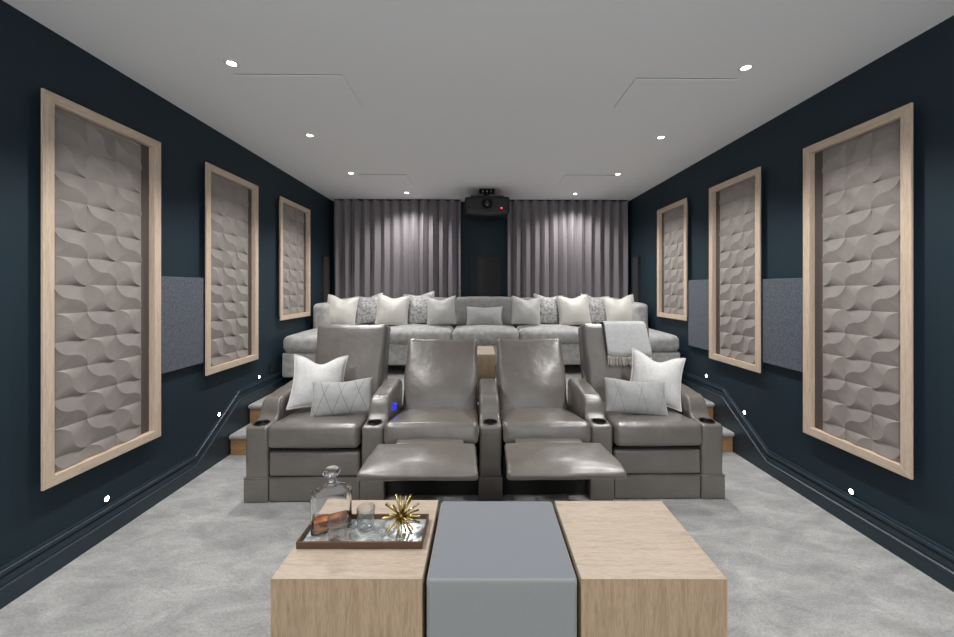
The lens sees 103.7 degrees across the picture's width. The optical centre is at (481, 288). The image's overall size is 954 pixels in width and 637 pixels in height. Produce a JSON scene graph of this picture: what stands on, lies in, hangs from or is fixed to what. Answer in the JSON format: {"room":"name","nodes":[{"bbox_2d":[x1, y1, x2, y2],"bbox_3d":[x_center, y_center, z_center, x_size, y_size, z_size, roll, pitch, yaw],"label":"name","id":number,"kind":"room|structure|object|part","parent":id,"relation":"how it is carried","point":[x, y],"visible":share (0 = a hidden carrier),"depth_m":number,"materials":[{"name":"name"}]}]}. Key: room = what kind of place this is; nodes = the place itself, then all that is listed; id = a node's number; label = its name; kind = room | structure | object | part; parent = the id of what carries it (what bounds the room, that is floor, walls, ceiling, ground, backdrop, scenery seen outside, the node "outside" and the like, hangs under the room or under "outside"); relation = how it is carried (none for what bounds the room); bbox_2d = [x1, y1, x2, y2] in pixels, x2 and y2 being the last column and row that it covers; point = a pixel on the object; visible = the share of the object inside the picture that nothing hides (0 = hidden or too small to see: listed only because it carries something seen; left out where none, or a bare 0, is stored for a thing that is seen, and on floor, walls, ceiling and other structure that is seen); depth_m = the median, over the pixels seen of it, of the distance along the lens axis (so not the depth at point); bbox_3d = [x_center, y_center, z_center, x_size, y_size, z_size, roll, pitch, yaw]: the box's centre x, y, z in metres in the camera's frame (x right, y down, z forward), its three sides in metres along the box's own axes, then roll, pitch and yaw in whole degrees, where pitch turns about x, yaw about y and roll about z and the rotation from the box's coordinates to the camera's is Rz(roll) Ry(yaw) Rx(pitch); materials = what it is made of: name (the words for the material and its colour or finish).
{"room":"home theater","nodes":[
{"label":"home theater","id":0,"kind":"room"},
{"bbox_2d":[0,0,332,566],"bbox_3d":[-2.203,0.064,2.009,0.120,2.700,7.280,0,0,-1],"label":"wall","id":1,"kind":"structure","parent":0,"point":[33,57],"depth_m":2.04,"materials":[{"name":"blue paint"}]},
{"bbox_2d":[41,88,160,490],"bbox_3d":[-2.122,0.005,2.127,0.044,1.926,0.672,0,0,-1],"label":"relief panel","id":2,"kind":"object","parent":1,"relation":"attached to","point":[101,176],"visible":1,"depth_m":2.06,"materials":[{"name":"beige wood"}]},
{"bbox_3d":[-2.118,-0.933,2.127,0.037,0.050,0.671,0,0,-1],"label":"frame rail","id":3,"kind":"part","parent":2,"relation":"part of","materials":[{"name":"brown wood"}]},
{"bbox_3d":[-2.118,0.943,2.127,0.037,0.050,0.671,0,0,-1],"label":"frame rail","id":4,"kind":"part","parent":2,"relation":"part of","materials":[{"name":"brown wood"}]},
{"bbox_2d":[102,494,110,502],"bbox_3d":[-2.142,1.201,2.142,0.006,0.044,0.044,0,0,-1],"label":"step light","id":5,"kind":"object","parent":1,"relation":"attached to","point":[106,498],"visible":1,"depth_m":2.14,"materials":[{"name":"white plastic"}]},
{"bbox_2d":[0,371,292,608],"bbox_3d":[-2.131,1.153,1.950,0.021,0.522,7.160,0,0,-1],"label":"baseboard","id":6,"kind":"structure","parent":1,"relation":"attached to","point":[26,571],"depth_m":2.26,"materials":[{"name":"blue paint"}]},
{"bbox_2d":[161,276,202,373],"bbox_3d":[-2.138,0.244,2.669,0.026,0.650,0.401,0,0,-1],"label":"panel","id":7,"kind":"object","parent":1,"relation":"attached to","point":[181,297],"visible":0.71,"depth_m":2.65,"materials":[{"name":"fabric"}]},
{"bbox_2d":[204,162,258,375],"bbox_3d":[-2.137,-0.150,3.219,0.044,1.641,0.687,0,0,-1],"label":"relief panel","id":8,"kind":"object","parent":1,"relation":"attached to","point":[231,202],"visible":1,"depth_m":3.19,"materials":[{"name":"beige wood"}]},
{"bbox_3d":[-2.134,-0.946,3.219,0.037,0.050,0.686,0,0,-1],"label":"frame rail","id":9,"kind":"part","parent":8,"relation":"part of","materials":[{"name":"brown wood"}]},
{"bbox_3d":[-2.134,0.645,3.219,0.037,0.050,0.686,0,0,-1],"label":"frame rail","id":10,"kind":"part","parent":8,"relation":"part of","materials":[{"name":"brown wood"}]},
{"bbox_2d":[269,362,276,372],"bbox_3d":[-2.163,0.821,3.894,0.012,0.086,0.146,0,0,-1],"label":"power socket","id":11,"kind":"object","parent":1,"relation":"attached to","point":[272,367],"visible":1,"depth_m":3.88,"materials":[{"name":"black plastic"}]},
{"bbox_2d":[278,196,309,320],"bbox_3d":[-2.152,-0.320,4.321,0.044,1.317,0.711,0,0,-1],"label":"relief panel","id":12,"kind":"object","parent":1,"relation":"attached to","point":[293,218],"visible":1,"depth_m":4.29,"materials":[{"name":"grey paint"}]},
{"bbox_3d":[-2.149,0.314,4.321,0.037,0.050,0.710,0,0,-1],"label":"frame rail","id":13,"kind":"part","parent":12,"relation":"part of","materials":[{"name":"brown wood"}]},
{"bbox_3d":[-2.149,-0.953,4.321,0.037,0.050,0.710,0,0,-1],"label":"frame rail","id":14,"kind":"part","parent":12,"relation":"part of","materials":[{"name":"brown wood"}]},
{"bbox_2d":[321,255,329,302],"bbox_3d":[-2.169,-0.129,5.170,0.034,0.641,0.274,0,0,-1],"label":"speaker","id":15,"kind":"object","parent":1,"relation":"attached to","point":[325,260],"visible":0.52,"depth_m":5.17},
{"bbox_2d":[324,257,328,302],"bbox_3d":[-2.171,-0.069,5.210,0.028,0.741,0.176,0,0,-1],"label":"grille","id":16,"kind":"object","parent":15,"relation":"attached to","point":[326,259],"depth_m":5.21,"materials":[{"name":"grey fabric"}]},
{"bbox_2d":[333,201,507,296],"bbox_3d":[-0.013,0.064,5.620,4.360,2.700,0.120,0,0,-1],"label":"wall","id":17,"kind":"structure","parent":0,"point":[478,238],"depth_m":5.56,"materials":[{"name":"blue paint"}]},
{"bbox_2d":[471,257,499,296],"bbox_3d":[0.056,-0.170,5.543,0.413,0.575,0.034,0,0,-1],"label":"speaker","id":18,"kind":"object","parent":17,"relation":"attached to","point":[485,271],"visible":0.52,"depth_m":5.53},
{"bbox_2d":[0,452,953,636],"bbox_3d":[0.036,1.464,2.041,4.600,0.100,7.280,0,0,-1],"label":"floor","id":19,"kind":"structure","parent":0,"point":[202,561],"depth_m":1.87,"materials":[{"name":"grey carpet"}]},
{"bbox_2d":[243,324,401,501],"bbox_3d":[-1.115,0.859,2.937,0.927,1.103,0.995,0,0,-1],"label":"recliner","id":20,"kind":"object","parent":19,"relation":"on","point":[288,452],"visible":0.74,"depth_m":2.49,"materials":[{"name":"grey leather"}]},
{"bbox_3d":[-1.494,1.079,2.819,0.151,0.662,0.688,0,0,-1],"label":"arm","id":21,"kind":"part","parent":20,"relation":"part of","materials":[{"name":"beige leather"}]},
{"bbox_2d":[286,354,348,409],"bbox_3d":[-1.234,0.705,2.840,0.418,0.405,0.204,0,0,-17],"label":"throw pillow","id":22,"kind":"object","parent":20,"relation":"on","point":[306,372],"visible":0.68,"depth_m":2.79,"materials":[{"name":"white fabric"}]},
{"bbox_3d":[-1.113,0.996,2.796,0.604,0.198,0.713,0,-4,-1],"label":"seat","id":23,"kind":"part","parent":20,"relation":"part of","materials":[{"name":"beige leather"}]},
{"bbox_2d":[310,377,371,416],"bbox_3d":[-1.003,0.780,2.694,0.430,0.243,0.144,0,0,-9],"label":"throw pillow","id":24,"kind":"object","parent":20,"relation":"on","point":[328,398],"visible":0.98,"depth_m":2.65,"materials":[{"name":"fabric"}]},
{"bbox_3d":[-1.118,0.671,3.211,0.610,0.737,0.231,0,-15,-1],"label":"backrest","id":25,"kind":"part","parent":20,"relation":"part of","materials":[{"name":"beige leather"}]},
{"bbox_3d":[-0.731,1.079,2.830,0.153,0.662,0.688,0,0,-1],"label":"arm","id":26,"kind":"part","parent":20,"relation":"part of","materials":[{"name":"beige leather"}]},
{"bbox_2d":[271,500,437,636],"bbox_3d":[-0.458,1.198,1.507,0.513,0.429,0.476,0,0,0],"label":"coffee table","id":27,"kind":"object","parent":19,"relation":"on","point":[315,592],"visible":0.7,"depth_m":1.27,"materials":[{"name":"brown wood"}]},
{"bbox_3d":[-0.458,1.199,1.282,0.513,0.429,0.025,0,0,0],"label":"panel","id":28,"kind":"part","parent":27,"relation":"part of","materials":[{"name":"brown wood"}]},
{"bbox_3d":[-0.458,0.997,1.507,0.513,0.026,0.475,0,0,0],"label":"panel","id":29,"kind":"part","parent":27,"relation":"part of","materials":[{"name":"brown wood"}]},
{"bbox_2d":[296,514,428,548],"bbox_3d":[-0.463,0.970,1.505,0.477,0.026,0.180,0,0,0],"label":"tray","id":30,"kind":"object","parent":27,"relation":"on","point":[377,538],"visible":0.81,"depth_m":1.47,"materials":[{"name":"metal"}]},
{"bbox_2d":[310,465,351,535],"bbox_3d":[-0.610,0.851,1.524,0.156,0.252,0.068,0,0,-26],"label":"decanter","id":31,"kind":"object","parent":30,"relation":"on","point":[332,500],"visible":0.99,"depth_m":1.50,"materials":[{"name":"clear glass"}]},
{"bbox_2d":[327,514,346,540],"bbox_3d":[-0.560,0.933,1.455,0.073,0.088,0.073,0,0,-1],"label":"tumbler","id":32,"kind":"object","parent":30,"relation":"on","point":[346,514],"visible":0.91,"depth_m":1.45,"materials":[{"name":"clear glass"}]},
{"bbox_2d":[302,519,425,540],"bbox_3d":[-0.463,0.980,1.505,0.465,0.006,0.168,0,0,0],"label":"mirror","id":33,"kind":"object","parent":30,"relation":"attached to","point":[378,533],"depth_m":1.50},
{"bbox_2d":[356,504,374,532],"bbox_3d":[-0.471,0.933,1.526,0.073,0.088,0.073,0,0,-1],"label":"tumbler","id":34,"kind":"object","parent":30,"relation":"on","point":[374,504],"visible":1,"depth_m":1.51,"materials":[{"name":"clear glass"}]},
{"bbox_2d":[381,494,420,537],"bbox_3d":[-0.323,0.901,1.495,0.150,0.149,0.152,0,0,-14],"label":"starburst ornament","id":35,"kind":"object","parent":30,"relation":"on","point":[402,515],"visible":1,"depth_m":1.49,"materials":[{"name":"gold metal"}]},
{"bbox_3d":[-0.214,1.211,1.507,0.024,0.404,0.428,0,0,0],"label":"panel","id":36,"kind":"part","parent":27,"relation":"part of","materials":[{"name":"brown wood"}]},
{"bbox_2d":[357,338,502,499],"bbox_3d":[-0.262,0.927,2.740,0.839,0.965,1.513,0,0,-1],"label":"recliner","id":37,"kind":"object","parent":19,"relation":"on","point":[430,447],"visible":1,"depth_m":2.54,"materials":[{"name":"grey leather"}]},
{"bbox_3d":[-0.338,1.016,2.817,0.628,0.176,0.767,0,-9,-1],"label":"seat","id":38,"kind":"part","parent":37,"relation":"part of","materials":[{"name":"beige leather"}]},
{"bbox_3d":[-0.345,0.757,3.228,0.632,0.664,0.235,0,-28,-1],"label":"backrest","id":39,"kind":"part","parent":37,"relation":"part of","materials":[{"name":"beige leather"}]},
{"bbox_3d":[0.055,1.079,2.841,0.153,0.662,0.688,0,0,-1],"label":"arm","id":40,"kind":"part","parent":37,"relation":"part of","materials":[{"name":"beige leather"}]},
{"bbox_2d":[248,365,714,422],"bbox_3d":[0.002,1.241,4.510,4.304,0.346,2.102,0,0,-1],"label":"platform","id":41,"kind":"object","parent":19,"relation":"on","point":[394,371],"visible":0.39,"depth_m":4.45,"materials":[{"name":"grey"}]},
{"bbox_2d":[282,296,679,376],"bbox_3d":[0.005,0.587,4.643,4.263,0.959,1.376,0,0,-1],"label":"sectional sofa","id":42,"kind":"object","parent":41,"relation":"on","point":[664,346],"visible":0.36,"depth_m":4.59,"materials":[{"name":"grey fabric"}]},
{"bbox_2d":[283,328,317,352],"bbox_3d":[-1.703,0.593,4.515,0.845,0.264,1.168,0,0,-1],"label":"cushion","id":43,"kind":"object","parent":42,"relation":"on","point":[305,341],"depth_m":3.95,"materials":[{"name":"grey fabric"}]},
{"bbox_3d":[-2.037,0.442,4.957,0.189,0.525,0.554,0,0,-1],"label":"arm","id":44,"kind":"part","parent":42,"relation":"part of","materials":[{"name":"grey fabric"}]},
{"bbox_2d":[327,294,358,323],"bbox_3d":[-1.823,0.282,4.872,0.425,0.412,0.164,0,0,-7],"label":"throw pillow","id":45,"kind":"object","parent":42,"relation":"on","point":[342,311],"visible":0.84,"depth_m":4.83,"materials":[{"name":"white fabric"}]},
{"bbox_2d":[342,298,390,325],"bbox_3d":[-1.577,0.322,5.113,0.732,0.403,0.190,0,-9,-1],"label":"cushion","id":46,"kind":"object","parent":42,"relation":"on","point":[371,323],"depth_m":5.03,"materials":[{"name":"grey fabric"}]},
{"bbox_2d":[354,293,382,323],"bbox_3d":[-1.495,0.268,4.961,0.447,0.430,0.152,0,0,3],"label":"throw pillow","id":47,"kind":"object","parent":42,"relation":"on","point":[366,312],"visible":0.63,"depth_m":4.91,"materials":[{"name":"grey fabric"}]},
{"bbox_2d":[375,294,409,324],"bbox_3d":[-1.152,0.280,4.851,0.432,0.416,0.166,0,0,-7],"label":"throw pillow","id":48,"kind":"object","parent":42,"relation":"on","point":[390,311],"visible":0.95,"depth_m":4.80,"materials":[{"name":"white fabric"}]},
{"bbox_2d":[403,291,434,323],"bbox_3d":[-0.825,0.260,4.966,0.473,0.456,0.155,0,0,5],"label":"throw pillow","id":49,"kind":"object","parent":42,"relation":"on","point":[418,305],"visible":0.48,"depth_m":4.92,"materials":[{"name":"grey fabric"}]},
{"bbox_2d":[389,324,453,343],"bbox_3d":[-0.829,0.594,4.829,0.932,0.265,0.558,0,0,-1],"label":"seat cushion","id":50,"kind":"object","parent":42,"relation":"on","point":[399,334],"depth_m":4.58,"materials":[{"name":"grey fabric"}]},
{"bbox_2d":[394,297,453,325],"bbox_3d":[-0.786,0.319,5.128,0.854,0.402,0.195,0,-9,-1],"label":"cushion","id":51,"kind":"object","parent":42,"relation":"on","point":[438,298],"depth_m":5.07,"materials":[{"name":"grey fabric"}]},
{"bbox_2d":[427,296,455,324],"bbox_3d":[-0.518,0.287,4.829,0.417,0.392,0.172,0,0,7],"label":"throw pillow","id":52,"kind":"object","parent":42,"relation":"on","point":[440,312],"visible":0.99,"depth_m":4.78,"materials":[{"name":"white fabric"}]},
{"bbox_2d":[466,307,502,325],"bbox_3d":[0.037,0.360,4.860,0.479,0.246,0.156,0,0,2],"label":"throw pillow","id":53,"kind":"object","parent":42,"relation":"on","point":[475,315],"visible":0.97,"depth_m":4.81,"materials":[{"name":"grey fabric"}]},
{"bbox_2d":[455,296,513,325],"bbox_3d":[0.044,0.314,5.137,0.812,0.412,0.195,0,-9,-1],"label":"cushion","id":54,"kind":"object","parent":42,"relation":"on","point":[461,303],"depth_m":5.07,"materials":[{"name":"grey fabric"}]},
{"bbox_3d":[0.002,0.638,5.250,4.252,0.810,0.150,0,0,-1],"label":"frame","id":55,"kind":"part","parent":42,"relation":"part of","materials":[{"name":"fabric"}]},
{"bbox_2d":[452,325,518,343],"bbox_3d":[0.047,0.593,4.840,0.837,0.264,0.563,0,0,-1],"label":"seat cushion","id":56,"kind":"object","parent":42,"relation":"on","point":[484,334],"depth_m":4.58,"materials":[{"name":"grey fabric"}]},
{"bbox_2d":[511,296,539,324],"bbox_3d":[0.573,0.287,4.843,0.415,0.392,0.169,0,0,-6],"label":"throw pillow","id":57,"kind":"object","parent":42,"relation":"on","point":[523,311],"visible":1,"depth_m":4.79,"materials":[{"name":"grey fabric"}]},
{"bbox_2d":[515,298,549,325],"bbox_3d":[0.837,0.321,5.146,0.782,0.408,0.190,0,-9,-1],"label":"cushion","id":58,"kind":"object","parent":42,"relation":"on","point":[521,298],"depth_m":5.08,"materials":[{"name":"grey fabric"}]},
{"bbox_2d":[516,324,578,343],"bbox_3d":[0.882,0.594,4.852,0.847,0.261,0.559,0,0,-1],"label":"seat cushion","id":59,"kind":"object","parent":42,"relation":"on","point":[567,334],"depth_m":4.60,"materials":[{"name":"grey fabric"}]},
{"bbox_2d":[533,294,562,323],"bbox_3d":[0.886,0.275,4.989,0.439,0.416,0.158,0,0,-6],"label":"throw pillow","id":60,"kind":"object","parent":42,"relation":"on","point":[549,312],"visible":0.58,"depth_m":4.94,"materials":[{"name":"grey fabric"}]},
{"bbox_2d":[556,294,591,324],"bbox_3d":[1.202,0.280,4.894,0.434,0.416,0.164,0,0,4],"label":"throw pillow","id":61,"kind":"object","parent":42,"relation":"on","point":[575,311],"visible":0.98,"depth_m":4.84,"materials":[{"name":"white fabric"}]},
{"bbox_2d":[580,293,608,322],"bbox_3d":[1.516,0.274,5.003,0.439,0.418,0.154,0,0,-4],"label":"throw pillow","id":62,"kind":"object","parent":42,"relation":"on","point":[597,311],"visible":0.49,"depth_m":4.95,"materials":[{"name":"grey fabric"}]},
{"bbox_2d":[603,294,633,320],"bbox_3d":[1.821,0.282,4.921,0.429,0.413,0.162,0,0,7],"label":"throw pillow","id":63,"kind":"object","parent":42,"relation":"on","point":[616,310],"visible":0.72,"depth_m":4.89,"materials":[{"name":"white fabric"}]},
{"bbox_3d":[2.031,0.442,5.014,0.189,0.525,0.554,0,0,-1],"label":"arm","id":64,"kind":"part","parent":42,"relation":"part of","materials":[{"name":"grey fabric"}]},
{"bbox_2d":[649,328,678,351],"bbox_3d":[1.720,0.592,4.562,0.830,0.263,1.164,0,0,-1],"label":"cushion","id":65,"kind":"object","parent":42,"relation":"on","point":[660,341],"depth_m":4.00,"materials":[{"name":"grey fabric"}]},
{"bbox_2d":[477,346,494,401],"bbox_3d":[0.037,0.844,3.781,0.178,0.447,0.500,0,0,-1],"label":"side table","id":66,"kind":"object","parent":41,"relation":"on","point":[485,354],"visible":0.53,"depth_m":3.53,"materials":[{"name":"brown wood"}]},
{"bbox_2d":[229,422,733,454],"bbox_3d":[0.018,1.327,3.347,4.304,0.173,0.311,0,0,-1],"label":"step","id":67,"kind":"structure","parent":19,"relation":"on","point":[238,438],"depth_m":3.21,"materials":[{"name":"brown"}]},
{"bbox_2d":[427,501,576,636],"bbox_3d":[0.069,1.196,1.508,0.515,0.433,0.474,0,0,0],"label":"pouffe","id":68,"kind":"object","parent":19,"relation":"on","point":[497,568],"visible":1,"depth_m":1.29,"materials":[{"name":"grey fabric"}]},
{"bbox_2d":[496,338,626,499],"bbox_3d":[0.507,0.928,2.749,0.766,0.964,1.498,0,0,-1],"label":"recliner","id":69,"kind":"object","parent":19,"relation":"on","point":[552,444],"visible":0.95,"depth_m":2.56,"materials":[{"name":"grey leather"}]},
{"bbox_3d":[0.422,0.758,3.239,0.590,0.660,0.231,0,-28,-1],"label":"backrest","id":70,"kind":"part","parent":69,"relation":"part of","materials":[{"name":"beige leather"}]},
{"bbox_3d":[0.427,1.017,2.825,0.587,0.176,0.768,0,-9,-1],"label":"seat","id":71,"kind":"part","parent":69,"relation":"part of","materials":[{"name":"beige leather"}]},
{"bbox_3d":[0.801,1.079,2.852,0.153,0.662,0.688,0,0,-1],"label":"arm","id":72,"kind":"part","parent":69,"relation":"part of","materials":[{"name":"beige leather"}]},
{"bbox_2d":[555,501,726,636],"bbox_3d":[0.585,1.198,1.502,0.494,0.429,0.468,0,0,0],"label":"coffee table","id":73,"kind":"object","parent":19,"relation":"on","point":[638,571],"visible":0.88,"depth_m":1.29,"materials":[{"name":"brown wood"}]},
{"bbox_3d":[0.349,1.211,1.503,0.024,0.404,0.420,0,0,0],"label":"panel","id":74,"kind":"part","parent":73,"relation":"part of","materials":[{"name":"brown wood"}]},
{"bbox_3d":[0.585,0.997,1.503,0.494,0.026,0.467,0,0,0],"label":"panel","id":75,"kind":"part","parent":73,"relation":"part of","materials":[{"name":"brown wood"}]},
{"bbox_3d":[0.584,1.199,1.281,0.494,0.429,0.025,0,0,0],"label":"panel","id":76,"kind":"part","parent":73,"relation":"part of","materials":[{"name":"brown wood"}]},
{"bbox_2d":[578,323,725,498],"bbox_3d":[1.252,0.859,2.970,0.752,1.103,0.998,0,0,-1],"label":"recliner","id":77,"kind":"object","parent":19,"relation":"on","point":[678,454],"visible":0.65,"depth_m":2.51,"materials":[{"name":"grey leather"}]},
{"bbox_3d":[1.170,0.671,3.241,0.594,0.737,0.233,0,-15,-1],"label":"backrest","id":78,"kind":"part","parent":77,"relation":"part of","materials":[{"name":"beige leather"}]},
{"bbox_2d":[597,321,652,366],"bbox_3d":[1.238,0.469,3.303,0.380,0.369,0.391,0,0,-1],"label":"throw blanket","id":79,"kind":"object","parent":77,"relation":"on","point":[621,336],"visible":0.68,"depth_m":3.18,"materials":[{"name":"grey fabric"}]},
{"bbox_2d":[603,377,667,415],"bbox_3d":[1.107,0.779,2.703,0.446,0.244,0.148,0,0,6],"label":"throw pillow","id":80,"kind":"object","parent":77,"relation":"on","point":[648,398],"visible":1,"depth_m":2.66,"materials":[{"name":"fabric"}]},
{"bbox_3d":[1.175,0.997,2.828,0.588,0.197,0.712,0,-4,-1],"label":"seat","id":81,"kind":"part","parent":77,"relation":"part of","materials":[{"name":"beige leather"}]},
{"bbox_2d":[630,348,685,411],"bbox_3d":[1.334,0.691,2.875,0.444,0.432,0.200,0,0,19],"label":"throw pillow","id":82,"kind":"object","parent":77,"relation":"on","point":[644,369],"visible":0.7,"depth_m":2.83,"materials":[{"name":"white fabric"}]},
{"bbox_3d":[1.549,1.079,2.862,0.153,0.662,0.688,0,0,-1],"label":"arm","id":83,"kind":"part","parent":77,"relation":"part of","materials":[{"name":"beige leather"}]},
{"bbox_2d":[3,0,953,201],"bbox_3d":[0.036,-1.336,2.041,4.600,0.100,7.280,0,0,-1],"label":"ceiling","id":84,"kind":"structure","parent":0,"point":[457,98],"depth_m":2.17,"materials":[{"name":"white paint"}]},
{"bbox_2d":[223,59,239,67],"bbox_3d":[-1.425,-1.282,2.137,0.080,0.007,0.080,0,0,-1],"label":"recessed light","id":85,"kind":"object","parent":84,"relation":"in","point":[232,63],"visible":1,"depth_m":2.13,"materials":[{"name":"white ceramic"}]},
{"bbox_2d":[233,74,361,106],"bbox_3d":[-1.164,-1.280,2.441,0.656,0.009,0.386,0,0,-1],"label":"ceiling panel","id":86,"kind":"object","parent":84,"relation":"attached to","point":[277,90],"visible":1,"depth_m":2.42,"materials":[{"name":"grey paint"}]},
{"bbox_2d":[305,133,314,136],"bbox_3d":[-1.439,-1.282,3.140,0.080,0.007,0.080,0,0,-1],"label":"recessed light","id":87,"kind":"object","parent":84,"relation":"in","point":[306,134],"visible":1,"depth_m":3.13,"materials":[{"name":"white ceramic"}]},
{"bbox_2d":[358,174,411,183],"bbox_3d":[-1.123,-1.280,4.395,0.553,0.009,0.340,0,0,-1],"label":"ceiling panel","id":88,"kind":"object","parent":84,"relation":"attached to","point":[367,178],"visible":1,"depth_m":4.39,"materials":[{"name":"grey paint"}]},
{"bbox_2d":[334,199,460,298],"bbox_3d":[-1.203,-0.112,5.418,1.815,2.347,0.143,0,0,-1],"label":"curtain","id":89,"kind":"object","parent":84,"relation":"hanging from","point":[394,248],"visible":0.66,"depth_m":5.40,"materials":[{"name":"grey fabric"}]},
{"bbox_2d":[465,189,509,221],"bbox_3d":[0.066,-1.101,4.922,0.570,0.369,0.478,0,0,-1],"label":"projector","id":90,"kind":"object","parent":84,"relation":"attached to","point":[485,207],"visible":1,"depth_m":4.72,"materials":[{"name":"black plastic"}]},
{"bbox_2d":[508,199,627,298],"bbox_3d":[1.247,-0.111,5.452,1.754,2.348,0.137,0,0,-1],"label":"curtain","id":91,"kind":"object","parent":84,"relation":"hanging from","point":[567,248],"visible":0.65,"depth_m":5.43,"materials":[{"name":"grey fabric"}]},
{"bbox_2d":[559,175,616,183],"bbox_3d":[1.237,-1.280,4.413,0.593,0.009,0.330,0,0,-1],"label":"ceiling panel","id":92,"kind":"object","parent":84,"relation":"attached to","point":[567,179],"visible":1,"depth_m":4.39,"materials":[{"name":"grey paint"}]},
{"bbox_2d":[656,135,665,138],"bbox_3d":[1.521,-1.282,3.182,0.080,0.007,0.080,0,0,-1],"label":"recessed light","id":93,"kind":"object","parent":84,"relation":"in","point":[660,136],"visible":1,"depth_m":3.18,"materials":[{"name":"white plastic"}]},
{"bbox_2d":[614,78,738,108],"bbox_3d":[1.254,-1.280,2.477,0.634,0.009,0.372,0,0,-1],"label":"ceiling panel","id":94,"kind":"object","parent":84,"relation":"attached to","point":[643,93],"visible":1,"depth_m":2.45,"materials":[{"name":"grey paint"}]},
{"bbox_2d":[738,63,753,71],"bbox_3d":[1.535,-1.282,2.179,0.080,0.007,0.080,0,0,-1],"label":"recessed light","id":95,"kind":"object","parent":84,"relation":"in","point":[748,66],"visible":1,"depth_m":2.17,"materials":[{"name":"white ceramic"}]},
{"bbox_2d":[628,15,953,551],"bbox_3d":[2.276,0.064,2.072,0.120,2.700,7.280,0,0,-1],"label":"wall","id":96,"kind":"structure","parent":0,"point":[920,71],"depth_m":2.21,"materials":[{"name":"blue paint"}]},
{"bbox_2d":[632,256,639,302],"bbox_3d":[2.154,-0.130,5.197,0.034,0.640,0.228,0,0,-1],"label":"speaker","id":97,"kind":"object","parent":96,"relation":"attached to","point":[635,259],"visible":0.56,"depth_m":5.18},
{"bbox_2d":[633,257,637,301],"bbox_3d":[2.155,-0.069,5.231,0.028,0.741,0.176,0,0,-1],"label":"grille","id":98,"kind":"object","parent":97,"relation":"attached to","point":[635,259],"depth_m":5.22,"materials":[{"name":"grey fabric"}]},
{"bbox_2d":[657,198,688,320],"bbox_3d":[2.163,-0.306,4.253,0.044,1.291,0.639,0,0,-1],"label":"relief panel","id":99,"kind":"object","parent":96,"relation":"attached to","point":[673,219],"visible":1,"depth_m":4.23,"materials":[{"name":"beige wood"}]},
{"bbox_3d":[2.159,-0.927,4.253,0.037,0.050,0.638,0,0,-1],"label":"frame rail","id":100,"kind":"part","parent":99,"relation":"part of","materials":[{"name":"brown wood"}]},
{"bbox_3d":[2.159,0.314,4.253,0.037,0.050,0.638,0,0,-1],"label":"frame rail","id":101,"kind":"part","parent":99,"relation":"part of","materials":[{"name":"brown wood"}]},
{"bbox_2d":[688,280,708,350],"bbox_3d":[2.179,0.254,3.743,0.026,0.680,0.370,0,0,-1],"label":"panel","id":102,"kind":"object","parent":96,"relation":"attached to","point":[698,290],"visible":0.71,"depth_m":3.75,"materials":[{"name":"fabric"}]},
{"bbox_2d":[709,167,761,372],"bbox_3d":[2.177,-0.145,3.233,0.044,1.606,0.638,0,0,-1],"label":"relief panel","id":103,"kind":"object","parent":96,"relation":"attached to","point":[735,204],"visible":1,"depth_m":3.20,"materials":[{"name":"beige wood"}]},
{"bbox_3d":[2.173,-0.923,3.233,0.037,0.050,0.637,0,0,-1],"label":"frame rail","id":104,"kind":"part","parent":103,"relation":"part of","materials":[{"name":"brown wood"}]},
{"bbox_3d":[2.173,0.633,3.233,0.037,0.050,0.637,0,0,-1],"label":"frame rail","id":105,"kind":"part","parent":103,"relation":"part of","materials":[{"name":"brown wood"}]},
{"bbox_2d":[763,278,802,371],"bbox_3d":[2.193,0.250,2.721,0.026,0.644,0.373,0,0,-1],"label":"panel","id":106,"kind":"object","parent":96,"relation":"attached to","point":[782,298],"visible":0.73,"depth_m":2.71,"materials":[{"name":"fabric"}]},
{"bbox_2d":[681,371,953,591],"bbox_3d":[2.203,1.153,2.011,0.027,0.522,7.160,0,0,-1],"label":"baseboard","id":107,"kind":"structure","parent":96,"relation":"attached to","point":[926,555],"depth_m":2.36,"materials":[{"name":"blue paint"}]},
{"bbox_2d":[848,488,854,495],"bbox_3d":[2.210,1.215,2.243,0.006,0.044,0.044,0,0,-1],"label":"step light","id":108,"kind":"object","parent":96,"relation":"attached to","point":[851,491],"visible":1,"depth_m":2.24,"materials":[{"name":"white plastic"}]},
{"bbox_2d":[803,102,912,479],"bbox_3d":[2.191,0.013,2.213,0.044,1.910,0.631,0,0,-1],"label":"relief panel","id":109,"kind":"object","parent":96,"relation":"attached to","point":[858,180],"visible":1,"depth_m":2.16,"materials":[{"name":"beige wood"}]},
{"bbox_3d":[2.188,0.943,2.213,0.037,0.050,0.630,0,0,-1],"label":"frame rail","id":110,"kind":"part","parent":109,"relation":"part of","materials":[{"name":"brown wood"}]},
{"bbox_3d":[2.188,-0.917,2.213,0.037,0.050,0.630,0,0,-1],"label":"frame rail","id":111,"kind":"part","parent":109,"relation":"part of","materials":[{"name":"brown wood"}]}
]}

